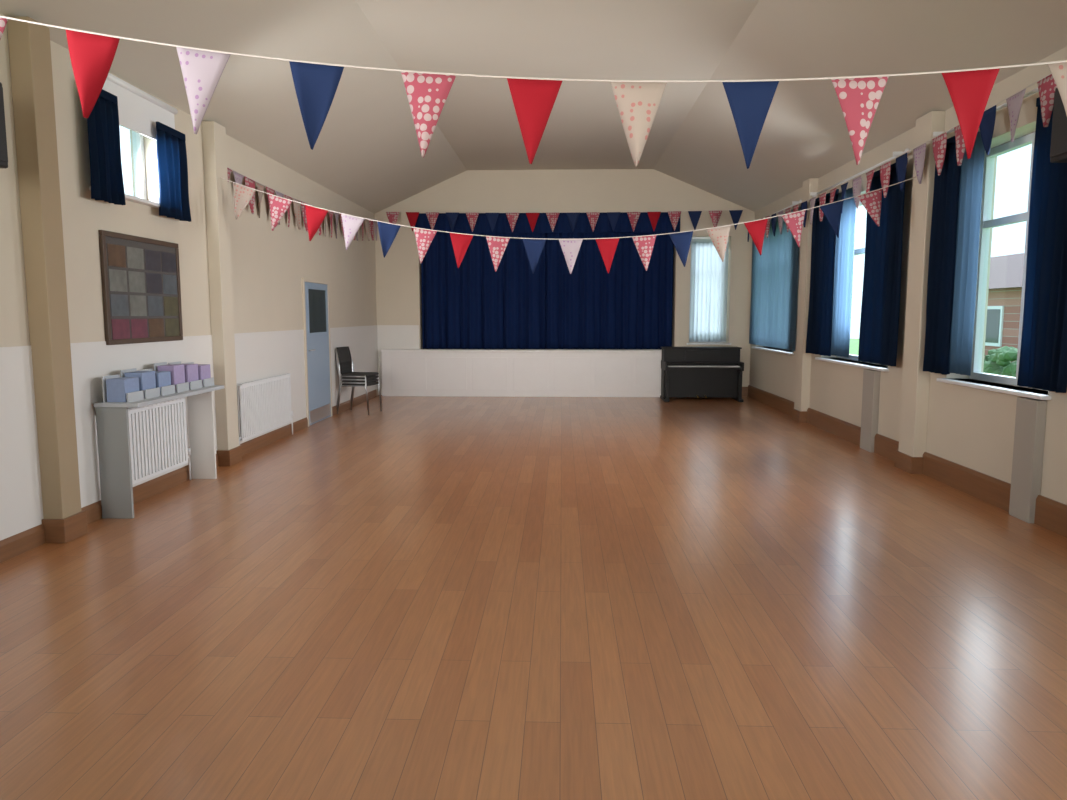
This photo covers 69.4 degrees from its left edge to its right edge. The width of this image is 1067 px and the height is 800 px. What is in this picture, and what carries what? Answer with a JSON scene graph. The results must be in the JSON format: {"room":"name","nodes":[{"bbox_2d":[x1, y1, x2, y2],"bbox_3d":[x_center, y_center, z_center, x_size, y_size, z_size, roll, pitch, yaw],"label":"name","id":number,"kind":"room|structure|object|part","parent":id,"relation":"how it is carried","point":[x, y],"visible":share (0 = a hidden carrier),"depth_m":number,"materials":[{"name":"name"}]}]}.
{"room":"community hall","nodes":[
{"label":"community hall","id":0,"kind":"room"},
{"bbox_2d":[0,13,377,394],"bbox_3d":[-3.376,-0.781,5.575,0.320,3.320,18.040,0,6,2],"label":"wall","id":1,"kind":"structure","parent":0,"point":[268,266],"depth_m":7.13,"materials":[{"name":"beige paint"}]},
{"bbox_2d":[0,82,7,167],"bbox_3d":[-3.080,-1.492,4.096,0.370,0.460,0.296,0,6,2],"label":"wall speaker","id":2,"kind":"object","parent":1,"relation":"attached to","point":[3,140],"visible":1,"depth_m":4.20,"materials":[{"name":"black plastic"}]},
{"bbox_2d":[7,16,87,542],"bbox_3d":[-3.157,-0.719,5.010,0.160,3.320,0.240,0,6,2],"label":"pillar","id":3,"kind":"structure","parent":1,"relation":"attached to","point":[63,521],"depth_m":4.95,"materials":[{"name":"beige paint"}]},
{"bbox_2d":[89,131,159,208],"bbox_3d":[-3.291,-2.004,6.121,0.340,0.850,1.200,0,6,2],"label":"window","id":4,"kind":"structure","parent":1,"relation":"in","point":[140,197],"depth_m":6.62,"materials":[{"name":"white"}]},
{"bbox_2d":[87,89,125,204],"bbox_3d":[-3.123,-1.849,5.607,0.080,0.795,0.363,1,6,6],"label":"window curtain","id":5,"kind":"object","parent":4,"relation":"hanging from","point":[107,185],"visible":0.92,"depth_m":5.60,"materials":[{"name":"blue fabric"}]},
{"bbox_3d":[-3.256,-1.597,6.165,0.270,0.030,1.200,0,6,2],"label":"sill","id":6,"kind":"part","parent":4,"relation":"part of","materials":[{"name":"white paint"}]},
{"bbox_2d":[156,121,190,221],"bbox_3d":[-3.085,-1.938,6.592,0.083,0.755,0.463,0,6,2],"label":"window curtain","id":7,"kind":"object","parent":4,"relation":"hanging from","point":[172,165],"visible":1,"depth_m":6.56,"materials":[{"name":"blue fabric"}]},
{"bbox_2d":[102,73,177,140],"bbox_3d":[-3.156,-2.301,6.083,0.056,0.348,1.320,0,6,2],"label":"roller blind","id":8,"kind":"object","parent":1,"relation":"attached to","point":[139,111],"visible":0.53,"depth_m":6.14,"materials":[{"name":"fabric"}]},
{"bbox_2d":[98,230,182,344],"bbox_3d":[-3.174,-0.896,6.290,0.030,0.850,1.140,0,6,2],"label":"framed quilt","id":9,"kind":"object","parent":1,"relation":"attached to","point":[140,276],"visible":1,"depth_m":6.19,"materials":[{"name":"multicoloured fabric"}]},
{"bbox_2d":[107,243,125,267],"bbox_3d":[-3.184,-1.102,5.882,0.003,0.165,0.235,0,6,2],"label":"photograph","id":10,"kind":"object","parent":9,"relation":"on","point":[116,252],"depth_m":5.88},
{"bbox_2d":[108,269,127,291],"bbox_3d":[-3.184,-0.915,5.903,0.003,0.165,0.235,0,6,2],"label":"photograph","id":11,"kind":"object","parent":9,"relation":"on","point":[117,278],"depth_m":5.90},
{"bbox_2d":[110,294,128,315],"bbox_3d":[-3.184,-0.728,5.924,0.003,0.165,0.235,0,6,2],"label":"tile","id":12,"kind":"object","parent":9,"relation":"on","point":[119,303],"depth_m":5.92,"materials":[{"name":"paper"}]},
{"bbox_2d":[111,319,129,339],"bbox_3d":[-3.184,-0.541,5.945,0.003,0.165,0.235,0,6,2],"label":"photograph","id":13,"kind":"object","parent":9,"relation":"attached to","point":[120,328],"depth_m":5.93},
{"bbox_2d":[127,247,143,269],"bbox_3d":[-3.174,-1.131,6.143,0.003,0.165,0.235,0,6,2],"label":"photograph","id":14,"kind":"object","parent":9,"relation":"on","point":[135,255],"depth_m":6.14},
{"bbox_2d":[128,271,145,292],"bbox_3d":[-3.174,-0.944,6.163,0.003,0.165,0.235,0,6,2],"label":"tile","id":15,"kind":"object","parent":9,"relation":"on","point":[136,279],"depth_m":6.16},
{"bbox_2d":[129,295,146,315],"bbox_3d":[-3.174,-0.757,6.184,0.003,0.165,0.235,0,6,2],"label":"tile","id":16,"kind":"object","parent":9,"relation":"on","point":[137,303],"depth_m":6.18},
{"bbox_2d":[131,319,147,337],"bbox_3d":[-3.174,-0.570,6.205,0.003,0.165,0.235,0,6,2],"label":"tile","id":17,"kind":"object","parent":9,"relation":"attached to","point":[139,327],"depth_m":6.20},
{"bbox_2d":[145,249,160,270],"bbox_3d":[-3.165,-1.160,6.403,0.003,0.165,0.235,0,6,2],"label":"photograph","id":18,"kind":"object","parent":9,"relation":"on","point":[152,256],"depth_m":6.40},
{"bbox_2d":[146,273,161,293],"bbox_3d":[-3.165,-0.973,6.424,0.003,0.165,0.235,0,6,2],"label":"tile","id":19,"kind":"object","parent":9,"relation":"on","point":[153,280],"depth_m":6.42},
{"bbox_2d":[147,296,162,315],"bbox_3d":[-3.165,-0.786,6.444,0.003,0.165,0.235,0,6,2],"label":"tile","id":20,"kind":"object","parent":9,"relation":"on","point":[154,303],"depth_m":6.44,"materials":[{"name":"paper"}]},
{"bbox_2d":[148,319,163,336],"bbox_3d":[-3.165,-0.599,6.465,0.003,0.165,0.235,0,6,2],"label":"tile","id":21,"kind":"object","parent":9,"relation":"attached to","point":[155,326],"depth_m":6.45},
{"bbox_2d":[161,252,175,272],"bbox_3d":[-3.155,-1.189,6.663,0.003,0.165,0.235,0,6,2],"label":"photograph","id":22,"kind":"object","parent":9,"relation":"on","point":[168,259],"depth_m":6.65},
{"bbox_2d":[162,274,176,293],"bbox_3d":[-3.155,-1.002,6.684,0.003,0.165,0.235,0,6,2],"label":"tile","id":23,"kind":"object","parent":9,"relation":"on","point":[169,281],"depth_m":6.67,"materials":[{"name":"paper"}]},
{"bbox_2d":[164,297,177,315],"bbox_3d":[-3.155,-0.815,6.705,0.003,0.165,0.235,0,6,2],"label":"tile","id":24,"kind":"object","parent":9,"relation":"on","point":[170,303],"depth_m":6.70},
{"bbox_2d":[165,319,178,336],"bbox_3d":[-3.155,-0.628,6.725,0.003,0.165,0.235,0,6,2],"label":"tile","id":25,"kind":"object","parent":9,"relation":"attached to","point":[171,325],"depth_m":6.71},
{"bbox_2d":[128,397,190,484],"bbox_3d":[-3.144,0.416,6.326,0.050,0.774,1.322,0,6,2],"label":"radiator","id":26,"kind":"object","parent":1,"relation":"attached to","point":[158,431],"visible":0.66,"depth_m":6.40,"materials":[{"name":"metal"}]},
{"bbox_2d":[128,397,185,409],"bbox_3d":[-3.144,0.039,6.282,0.050,0.015,1.160,0,6,2],"label":"grille","id":27,"kind":"object","parent":26,"relation":"attached to","point":[180,400],"depth_m":6.44,"materials":[{"name":"metal"}]},
{"bbox_2d":[0,389,376,562],"bbox_3d":[-3.208,0.818,5.621,0.025,0.130,17.150,0,6,2],"label":"baseboard","id":28,"kind":"structure","parent":1,"relation":"attached to","point":[13,546],"depth_m":6.45,"materials":[{"name":"brown wood"}]},
{"bbox_2d":[0,325,377,540],"bbox_3d":[-3.212,0.158,5.674,0.008,1.170,17.400,0,6,2],"label":"wainscoting","id":29,"kind":"structure","parent":1,"relation":"attached to","point":[258,355],"depth_m":5.62,"materials":[{"name":"white paint"}]},
{"bbox_2d":[202,121,242,465],"bbox_3d":[-3.071,-1.007,7.603,0.140,3.320,0.300,0,6,2],"label":"pillar","id":30,"kind":"structure","parent":1,"relation":"attached to","point":[229,452],"depth_m":7.53,"materials":[{"name":"beige paint"}]},
{"bbox_2d":[237,373,292,445],"bbox_3d":[-3.052,0.136,8.839,0.050,0.774,1.622,0,6,2],"label":"radiator","id":31,"kind":"object","parent":1,"relation":"attached to","point":[264,405],"visible":1,"depth_m":8.67,"materials":[{"name":"metal"}]},
{"bbox_3d":[-3.066,0.059,8.829,0.010,0.590,1.500,0,6,2],"label":"panel","id":32,"kind":"part","parent":31,"relation":"part of","materials":[{"name":"white paint"}]},
{"bbox_2d":[237,373,290,384],"bbox_3d":[-3.052,-0.241,8.795,0.050,0.015,1.460,0,6,2],"label":"grille","id":33,"kind":"object","parent":31,"relation":"attached to","point":[284,376],"depth_m":8.83,"materials":[{"name":"metal"}]},
{"bbox_2d":[227,167,376,240],"bbox_3d":[-2.968,-2.610,10.826,0.084,0.653,6.516,0,6,2],"label":"bunting","id":34,"kind":"object","parent":1,"relation":"attached to","point":[249,182],"visible":0.6,"depth_m":9.75,"materials":[{"name":"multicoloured fabric"}]},
{"bbox_2d":[301,278,332,426],"bbox_3d":[-2.987,-0.684,10.757,0.080,1.980,1.100,0,6,2],"label":"door","id":35,"kind":"structure","parent":1,"relation":"in","point":[315,296],"depth_m":10.68,"materials":[{"name":"paint"}]},
{"bbox_3d":[-3.002,-1.236,10.696,0.004,0.590,0.760,0,6,2],"label":"glazed panel","id":36,"kind":"part","parent":35,"relation":"part of","materials":[{"name":"grey"}]},
{"bbox_3d":[-3.002,0.186,10.854,0.003,0.170,0.920,0,6,2],"label":"kick plate","id":37,"kind":"part","parent":35,"relation":"part of","materials":[{"name":"silver metal"}]},
{"bbox_2d":[0,16,1066,168],"bbox_3d":[0.131,-1.403,3.158,6.862,0.886,0.084,0,6,2],"label":"bunting","id":38,"kind":"object","parent":1,"relation":"attached to","point":[92,54],"visible":1,"depth_m":3.18,"materials":[{"name":"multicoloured fabric"}]},
{"bbox_2d":[0,395,1066,799],"bbox_3d":[0.211,0.933,5.634,7.500,0.100,18.040,0,6,2],"label":"floor","id":39,"kind":"structure","parent":0,"point":[416,597],"depth_m":3.73,"materials":[{"name":"brown wood"}]},
{"bbox_2d":[94,385,224,518],"bbox_3d":[-2.998,0.372,6.334,0.330,0.860,1.440,0,6,2],"label":"console table","id":40,"kind":"object","parent":39,"relation":"on","point":[112,419],"visible":0.84,"depth_m":5.67,"materials":[{"name":"grey laminate"}]},
{"bbox_3d":[-3.073,0.462,5.655,0.230,0.830,0.025,0,6,2],"label":"panel","id":41,"kind":"part","parent":40,"relation":"part of","materials":[{"name":"grey laminate"}]},
{"bbox_2d":[102,374,143,402],"bbox_3d":[-3.032,-0.086,5.690,0.185,0.190,0.216,0,6,1],"label":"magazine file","id":42,"kind":"object","parent":40,"relation":"on","point":[115,388],"visible":1,"depth_m":5.60,"materials":[{"name":"cardboard"}]},
{"bbox_2d":[120,368,159,398],"bbox_3d":[-3.023,-0.127,5.925,0.185,0.220,0.216,0,6,0],"label":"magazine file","id":43,"kind":"object","parent":40,"relation":"on","point":[147,382],"visible":0.72,"depth_m":5.88,"materials":[{"name":"blue paper"}]},
{"bbox_2d":[138,369,174,395],"bbox_3d":[-3.014,-0.143,6.162,0.185,0.200,0.216,0,6,0],"label":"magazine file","id":44,"kind":"object","parent":40,"relation":"on","point":[163,378],"visible":0.54,"depth_m":6.13,"materials":[{"name":"cardboard"}]},
{"bbox_3d":[-2.998,-0.041,6.288,0.330,0.030,1.440,0,6,2],"label":"shelf","id":45,"kind":"part","parent":40,"relation":"part of","materials":[{"name":"grey laminate"}]},
{"bbox_2d":[154,362,188,392],"bbox_3d":[-3.006,-0.190,6.396,0.185,0.240,0.216,0,6,-1],"label":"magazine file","id":46,"kind":"object","parent":40,"relation":"on","point":[177,371],"visible":0.7,"depth_m":6.34,"materials":[{"name":"purple paper"}]},
{"bbox_2d":[168,361,201,389],"bbox_3d":[-2.997,-0.211,6.633,0.185,0.230,0.216,0,6,0],"label":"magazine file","id":47,"kind":"object","parent":40,"relation":"on","point":[191,370],"visible":0.57,"depth_m":6.62,"materials":[{"name":"cardboard"}]},
{"bbox_2d":[183,362,213,386],"bbox_3d":[-2.988,-0.227,6.871,0.185,0.210,0.216,0,6,-1],"label":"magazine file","id":48,"kind":"object","parent":40,"relation":"on","point":[204,374],"visible":0.56,"depth_m":6.84,"materials":[{"name":"purple paper"}]},
{"bbox_3d":[-3.023,0.310,7.020,0.230,0.830,0.025,0,6,2],"label":"panel","id":49,"kind":"part","parent":40,"relation":"part of","materials":[{"name":"white paint"}]},
{"bbox_2d":[336,361,381,414],"bbox_3d":[-2.679,-0.233,11.777,0.546,0.862,0.492,1,6,12],"label":"chair","id":50,"kind":"object","parent":39,"relation":"on","point":[344,371],"visible":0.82,"depth_m":11.60,"materials":[{"name":"metal"}]},
{"bbox_3d":[-2.931,-0.205,11.603,0.096,0.844,0.042,1,6,12],"label":"leg","id":51,"kind":"part","parent":50,"relation":"part of","materials":[{"name":"silver metal"}]},
{"bbox_3d":[-2.904,-0.537,11.792,0.085,0.260,0.420,1,6,12],"label":"backrest","id":52,"kind":"part","parent":50,"relation":"part of","materials":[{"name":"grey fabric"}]},
{"bbox_3d":[-2.701,-0.208,11.543,0.400,0.020,0.020,1,6,12],"label":"seat rail","id":53,"kind":"part","parent":50,"relation":"part of","materials":[{"name":"silver metal"}]},
{"bbox_2d":[335,355,381,411],"bbox_3d":[-2.679,-0.281,11.772,0.546,0.862,0.492,1,6,12],"label":"chair","id":54,"kind":"object","parent":50,"relation":"on","point":[343,368],"visible":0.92,"depth_m":11.58,"materials":[{"name":"metal"}]},
{"bbox_3d":[-2.931,-0.253,11.598,0.096,0.844,0.042,1,6,12],"label":"leg","id":55,"kind":"part","parent":54,"relation":"part of","materials":[{"name":"silver metal"}]},
{"bbox_3d":[-2.904,-0.585,11.787,0.085,0.260,0.420,1,6,12],"label":"backrest","id":56,"kind":"part","parent":54,"relation":"part of","materials":[{"name":"grey fabric"}]},
{"bbox_3d":[-2.701,-0.256,11.538,0.400,0.020,0.020,1,6,12],"label":"seat rail","id":57,"kind":"part","parent":54,"relation":"part of","materials":[{"name":"silver metal"}]},
{"bbox_2d":[335,352,381,408],"bbox_3d":[-2.679,-0.329,11.767,0.546,0.862,0.492,1,6,12],"label":"chair","id":58,"kind":"object","parent":54,"relation":"on","point":[349,364],"visible":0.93,"depth_m":11.58,"materials":[{"name":"metal"}]},
{"bbox_3d":[-2.904,-0.633,11.781,0.085,0.260,0.420,1,6,12],"label":"backrest","id":59,"kind":"part","parent":58,"relation":"part of","materials":[{"name":"grey fabric"}]},
{"bbox_3d":[-2.701,-0.303,11.533,0.400,0.020,0.020,1,6,12],"label":"seat rail","id":60,"kind":"part","parent":58,"relation":"part of","materials":[{"name":"silver metal"}]},
{"bbox_2d":[335,346,381,405],"bbox_3d":[-2.679,-0.376,11.761,0.546,0.862,0.492,1,6,12],"label":"chair","id":61,"kind":"object","parent":58,"relation":"on","point":[343,354],"visible":1,"depth_m":11.69,"materials":[{"name":"grey fabric"}]},
{"bbox_3d":[-2.931,-0.348,11.587,0.096,0.844,0.042,1,6,12],"label":"leg","id":62,"kind":"part","parent":61,"relation":"part of","materials":[{"name":"silver metal"}]},
{"bbox_3d":[-2.904,-0.681,11.776,0.085,0.260,0.420,1,6,12],"label":"backrest","id":63,"kind":"part","parent":61,"relation":"part of","materials":[{"name":"grey fabric"}]},
{"bbox_3d":[-2.642,-0.391,11.752,0.420,0.040,0.440,1,6,12],"label":"seat","id":64,"kind":"part","parent":61,"relation":"part of","materials":[{"name":"grey fabric"}]},
{"bbox_3d":[-2.642,-0.344,11.757,0.420,0.040,0.440,1,6,12],"label":"seat","id":65,"kind":"part","parent":58,"relation":"part of","materials":[{"name":"grey fabric"}]},
{"bbox_3d":[-2.642,-0.296,11.762,0.420,0.040,0.440,1,6,12],"label":"seat","id":66,"kind":"part","parent":54,"relation":"part of","materials":[{"name":"grey fabric"}]},
{"bbox_3d":[-2.642,-0.248,11.768,0.420,0.040,0.440,1,6,12],"label":"seat","id":67,"kind":"part","parent":50,"relation":"part of","materials":[{"name":"grey fabric"}]},
{"bbox_2d":[660,347,743,401],"bbox_3d":[2.946,-0.461,13.523,1.360,0.925,0.640,0,6,2],"label":"upright piano","id":68,"kind":"object","parent":39,"relation":"on","point":[694,372],"visible":1,"depth_m":13.47,"materials":[{"name":"black paint"}]},
{"bbox_3d":[2.297,-0.607,13.526,0.040,0.147,0.610,0,6,2],"label":"panel","id":69,"kind":"part","parent":68,"relation":"part of","materials":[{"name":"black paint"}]},
{"bbox_3d":[2.317,-0.240,13.309,0.060,0.534,0.060,0,6,2],"label":"leg","id":70,"kind":"part","parent":68,"relation":"part of","materials":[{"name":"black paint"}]},
{"bbox_3d":[2.951,-0.923,13.602,1.360,0.023,0.380,0,6,2],"label":"lid","id":71,"kind":"part","parent":68,"relation":"part of","materials":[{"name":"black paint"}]},
{"bbox_3d":[3.556,-0.235,13.264,0.060,0.534,0.060,0,6,2],"label":"leg","id":72,"kind":"part","parent":68,"relation":"part of","materials":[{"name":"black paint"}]},
{"bbox_3d":[3.596,-0.602,13.478,0.040,0.147,0.610,0,6,2],"label":"panel","id":73,"kind":"part","parent":68,"relation":"part of","materials":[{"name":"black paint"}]},
{"bbox_2d":[0,0,1066,213],"bbox_3d":[0.211,-2.919,5.205,7.500,1.010,18.040,0,6,2],"label":"ceiling","id":74,"kind":"structure","parent":0,"point":[366,151],"depth_m":7.36,"materials":[{"name":"beige paint"}]},
{"bbox_2d":[383,210,742,231],"bbox_3d":[0.519,-3.163,13.623,6.420,0.373,0.074,0,6,2],"label":"bunting","id":75,"kind":"object","parent":74,"relation":"hanging from","point":[715,215],"visible":0.96,"depth_m":13.61,"materials":[{"name":"multicoloured fabric"}]},
{"bbox_2d":[374,169,754,386],"bbox_3d":[0.536,-2.124,14.202,6.860,4.080,0.320,0,6,2],"label":"wall","id":76,"kind":"structure","parent":0,"point":[398,274],"depth_m":13.91,"materials":[{"name":"beige paint"}]},
{"bbox_2d":[377,325,418,394],"bbox_3d":[-2.508,-0.737,14.304,0.780,1.300,0.008,0,6,2],"label":"trim","id":77,"kind":"structure","parent":76,"relation":"attached to","point":[389,336],"depth_m":14.26,"materials":[{"name":"white paint"}]},
{"bbox_2d":[421,233,545,348],"bbox_3d":[-0.919,-2.127,14.164,2.294,2.375,0.124,0,6,2],"label":"stage curtain","id":78,"kind":"object","parent":76,"relation":"hanging from","point":[472,305],"visible":0.88,"depth_m":14.18,"materials":[{"name":"fabric"}]},
{"bbox_2d":[381,349,661,396],"bbox_3d":[-0.069,-0.495,14.119,5.430,0.860,0.230,0,6,2],"label":"stage front","id":79,"kind":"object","parent":76,"relation":"attached to","point":[405,372],"depth_m":14.04,"materials":[{"name":"paint"}]},
{"bbox_3d":[-2.285,-0.485,14.120,0.640,0.600,0.012,0,6,2],"label":"panel","id":80,"kind":"part","parent":79,"relation":"part of","materials":[{"name":"paint"}]},
{"bbox_3d":[-1.541,-0.482,14.093,0.640,0.600,0.012,0,6,2],"label":"panel","id":81,"kind":"part","parent":79,"relation":"part of","materials":[{"name":"paint"}]},
{"bbox_3d":[-0.796,-0.479,14.066,0.640,0.600,0.012,0,6,2],"label":"panel","id":82,"kind":"part","parent":79,"relation":"part of","materials":[{"name":"paint"}]},
{"bbox_3d":[-0.052,-0.476,14.039,0.640,0.600,0.012,0,6,2],"label":"panel","id":83,"kind":"part","parent":79,"relation":"part of","materials":[{"name":"paint"}]},
{"bbox_3d":[0.693,-0.473,14.012,0.640,0.600,0.012,0,6,2],"label":"panel","id":84,"kind":"part","parent":79,"relation":"part of","materials":[{"name":"paint"}]},
{"bbox_3d":[1.437,-0.470,13.985,0.640,0.600,0.012,0,6,2],"label":"panel","id":85,"kind":"part","parent":79,"relation":"part of","materials":[{"name":"paint"}]},
{"bbox_3d":[2.182,-0.467,13.957,0.640,0.600,0.012,0,6,2],"label":"panel","id":86,"kind":"part","parent":79,"relation":"part of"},
{"bbox_2d":[415,212,679,232],"bbox_3d":[0.239,-3.191,13.870,4.781,0.355,0.048,0,6,2],"label":"valance","id":87,"kind":"object","parent":76,"relation":"attached to","point":[623,225],"visible":0.7,"depth_m":13.87,"materials":[{"name":"fabric"}]},
{"bbox_2d":[546,232,673,348],"bbox_3d":[1.358,-2.124,14.134,2.393,2.375,0.127,0,6,2],"label":"stage curtain","id":88,"kind":"object","parent":76,"relation":"hanging from","point":[629,306],"visible":0.7,"depth_m":14.16,"materials":[{"name":"fabric"}]},
{"bbox_2d":[687,237,730,344],"bbox_3d":[3.202,-1.992,14.058,0.800,1.950,0.340,0,6,2],"label":"window","id":89,"kind":"structure","parent":76,"relation":"in","point":[689,343],"depth_m":14.04,"materials":[{"name":"white"}]},
{"bbox_2d":[689,239,728,341],"bbox_3d":[3.202,-1.997,14.079,0.682,1.855,0.051,0,6,2],"label":"curtain","id":90,"kind":"object","parent":89,"relation":"hanging from","point":[708,273],"visible":0.94,"depth_m":14.08,"materials":[{"name":"white fabric"}]},
{"bbox_3d":[3.201,-1.034,14.130,0.800,0.030,0.270,0,6,2],"label":"sill","id":91,"kind":"part","parent":89,"relation":"part of","materials":[{"name":"white paint"}]},
{"bbox_2d":[742,387,747,396],"bbox_3d":[3.303,-0.155,14.143,1.250,0.180,0.030,0,6,2],"label":"baseboard","id":92,"kind":"structure","parent":76,"relation":"attached to","point":[744,389],"depth_m":14.11,"materials":[{"name":"brown wood"}]},
{"bbox_2d":[749,46,1066,504],"bbox_3d":[3.799,-0.752,5.314,0.320,3.320,18.040,0,6,2],"label":"wall","id":93,"kind":"structure","parent":0,"point":[972,428],"depth_m":6.92,"materials":[{"name":"beige paint"}]},
{"bbox_2d":[220,177,915,273],"bbox_3d":[0.285,-1.672,7.350,6.622,0.928,0.082,0,6,2],"label":"bunting","id":94,"kind":"object","parent":93,"relation":"hanging from","point":[242,194],"visible":1,"depth_m":7.38,"materials":[{"name":"multicoloured fabric"}]},
{"bbox_2d":[752,347,793,354],"bbox_3d":[4.003,-1.787,12.440,0.340,2.000,2.280,0,6,2],"label":"window","id":95,"kind":"structure","parent":93,"relation":"in","point":[759,348],"depth_m":12.32,"materials":[{"name":"white"}]},
{"bbox_2d":[763,199,801,218],"bbox_3d":[3.779,-2.941,12.184,0.115,0.056,2.826,0,6,2],"label":"pole","id":96,"kind":"object","parent":93,"relation":"attached to","point":[799,201],"visible":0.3,"depth_m":11.02,"materials":[{"name":"white paint"}]},
{"bbox_2d":[749,206,800,350],"bbox_3d":[3.808,-1.868,12.287,0.080,2.035,2.702,0,6,2],"label":"window curtain","id":97,"kind":"object","parent":96,"relation":"hanging from","point":[774,282],"visible":0.87,"depth_m":12.06,"materials":[{"name":"blue fabric"}]},
{"bbox_2d":[792,178,817,422],"bbox_3d":[3.777,-1.350,10.685,0.160,3.320,0.340,0,6,2],"label":"pillar","id":98,"kind":"structure","parent":93,"relation":"attached to","point":[803,359],"depth_m":10.64,"materials":[{"name":"beige paint"}]},
{"bbox_2d":[815,201,888,371],"bbox_3d":[3.878,-1.411,9.064,0.340,2.000,2.180,0,6,2],"label":"window","id":99,"kind":"structure","parent":93,"relation":"in","point":[851,357],"depth_m":9.36,"materials":[{"name":"white"}]},
{"bbox_3d":[3.843,-0.432,9.174,0.270,0.030,2.180,0,6,2],"label":"sill","id":100,"kind":"part","parent":99,"relation":"part of","materials":[{"name":"white paint"}]},
{"bbox_2d":[810,148,910,196],"bbox_3d":[3.656,-2.571,8.867,0.115,0.056,2.846,0,6,2],"label":"pole","id":101,"kind":"object","parent":93,"relation":"attached to","point":[895,153],"visible":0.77,"depth_m":8.49,"materials":[{"name":"white paint"}]},
{"bbox_2d":[806,187,855,356],"bbox_3d":[3.704,-1.571,9.615,0.108,2.035,1.522,0,6,2],"label":"window curtain","id":102,"kind":"object","parent":101,"relation":"hanging from","point":[832,257],"visible":0.88,"depth_m":9.55,"materials":[{"name":"blue fabric"}]},
{"bbox_2d":[806,194,837,355],"bbox_3d":[3.716,-1.577,9.926,0.108,1.980,0.903,0,6,2],"label":"drape","id":103,"kind":"object","parent":102,"relation":"hanging from","point":[823,244],"depth_m":9.91,"materials":[{"name":"blue fabric"}]},
{"bbox_2d":[858,158,907,365],"bbox_3d":[3.651,-1.399,8.075,0.108,2.035,0.943,0,6,2],"label":"window curtain","id":104,"kind":"object","parent":101,"relation":"hanging from","point":[880,307],"visible":0.84,"depth_m":7.99,"materials":[{"name":"blue fabric"}]},
{"bbox_2d":[860,369,880,452],"bbox_3d":[3.717,0.115,8.504,0.070,0.890,0.300,0,6,2],"label":"trim","id":105,"kind":"structure","parent":93,"relation":"attached to","point":[870,394],"depth_m":8.43,"materials":[{"name":"beige paint"}]},
{"bbox_2d":[748,385,1066,537],"bbox_3d":[3.624,0.792,5.492,0.030,0.210,17.400,0,6,2],"label":"baseboard","id":106,"kind":"structure","parent":93,"relation":"attached to","point":[1050,514],"depth_m":6.75,"materials":[{"name":"brown wood"}]},
{"bbox_2d":[895,111,944,473],"bbox_3d":[3.651,-0.970,7.269,0.160,3.320,0.360,0,6,2],"label":"pillar","id":107,"kind":"structure","parent":93,"relation":"attached to","point":[915,381],"depth_m":7.23,"materials":[{"name":"beige paint"}]},
{"bbox_2d":[747,73,1056,241],"bbox_3d":[3.599,-2.421,9.264,0.076,0.444,8.600,0,6,2],"label":"bunting","id":108,"kind":"object","parent":107,"relation":"attached to","point":[1047,86],"visible":0.75,"depth_m":6.65,"materials":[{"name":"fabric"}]},
{"bbox_2d":[933,88,1038,136],"bbox_3d":[3.546,-2.238,5.873,0.115,0.056,2.116,0,6,2],"label":"pole","id":109,"kind":"object","parent":93,"relation":"attached to","point":[1036,90],"visible":0.37,"depth_m":5.85,"materials":[{"name":"metal"}]},
{"bbox_2d":[923,131,984,375],"bbox_3d":[3.594,-1.236,6.606,0.093,2.035,0.821,0,6,4],"label":"window curtain","id":110,"kind":"object","parent":109,"relation":"hanging from","point":[957,195],"visible":0.91,"depth_m":6.57,"materials":[{"name":"blue fabric"}]},
{"bbox_2d":[923,141,960,374],"bbox_3d":[3.603,-1.228,6.787,0.098,1.980,0.463,0,6,2],"label":"drape","id":111,"kind":"object","parent":110,"relation":"hanging from","point":[947,185],"depth_m":6.75,"materials":[{"name":"blue fabric"}]},
{"bbox_2d":[1017,97,1066,392],"bbox_3d":[3.551,-1.087,5.274,0.107,2.035,0.543,1,6,5],"label":"window curtain","id":112,"kind":"object","parent":109,"relation":"hanging from","point":[1043,351],"visible":0.86,"depth_m":5.32,"materials":[{"name":"blue fabric"}]},
{"bbox_2d":[936,132,1050,399],"bbox_3d":[3.768,-1.077,6.059,0.340,2.000,1.530,0,6,2],"label":"window","id":113,"kind":"structure","parent":93,"relation":"in","point":[986,223],"depth_m":6.61,"materials":[{"name":"white"}]},
{"bbox_3d":[3.733,-0.098,6.169,0.270,0.030,1.530,0,6,2],"label":"sill","id":114,"kind":"part","parent":113,"relation":"part of","materials":[{"name":"white paint"}]},
{"bbox_2d":[1009,397,1046,522],"bbox_3d":[3.611,0.435,5.629,0.070,0.890,0.250,0,6,2],"label":"trim","id":115,"kind":"structure","parent":93,"relation":"attached to","point":[1030,420],"depth_m":5.57,"materials":[{"name":"beige paint"}]},
{"bbox_2d":[1050,88,1066,162],"bbox_3d":[3.433,-1.710,4.697,0.370,0.460,0.296,0,6,2],"label":"wall speaker","id":116,"kind":"object","parent":93,"relation":"attached to","point":[1058,149],"visible":0.99,"depth_m":4.77,"materials":[{"name":"black plastic"}]},
{"label":"outside","id":117,"kind":"structure","parent":0,"visible":0},
{"bbox_2d":[849,339,858,354],"bbox_3d":[10.543,0.296,14.747,100.000,0.150,90.000,0,6,2],"label":"ground","id":118,"kind":"structure","parent":117,"point":[854,343],"depth_m":43.19,"materials":[{"name":"plant"}]},
{"bbox_2d":[983,346,1017,376],"bbox_3d":[9.532,-0.394,14.746,1.406,1.322,14.326,0,6,2],"label":"hedge","id":119,"kind":"object","parent":118,"relation":"on","point":[999,361],"visible":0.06,"depth_m":15.14,"materials":[{"name":"green plant"}]},
{"bbox_2d":[984,253,1023,361],"bbox_3d":[17.978,-3.114,26.175,8.800,4.100,10.600,0,6,2],"label":"brick house","id":120,"kind":"structure","parent":118,"relation":"on","point":[1006,271],"depth_m":22.94,"materials":[{"name":"brick"}]},
{"bbox_3d":[13.818,-2.252,23.404,0.015,1.000,1.200,0,6,2],"label":"pane","id":121,"kind":"part","parent":120,"relation":"part of","materials":[{"name":"grey"}]}
]}

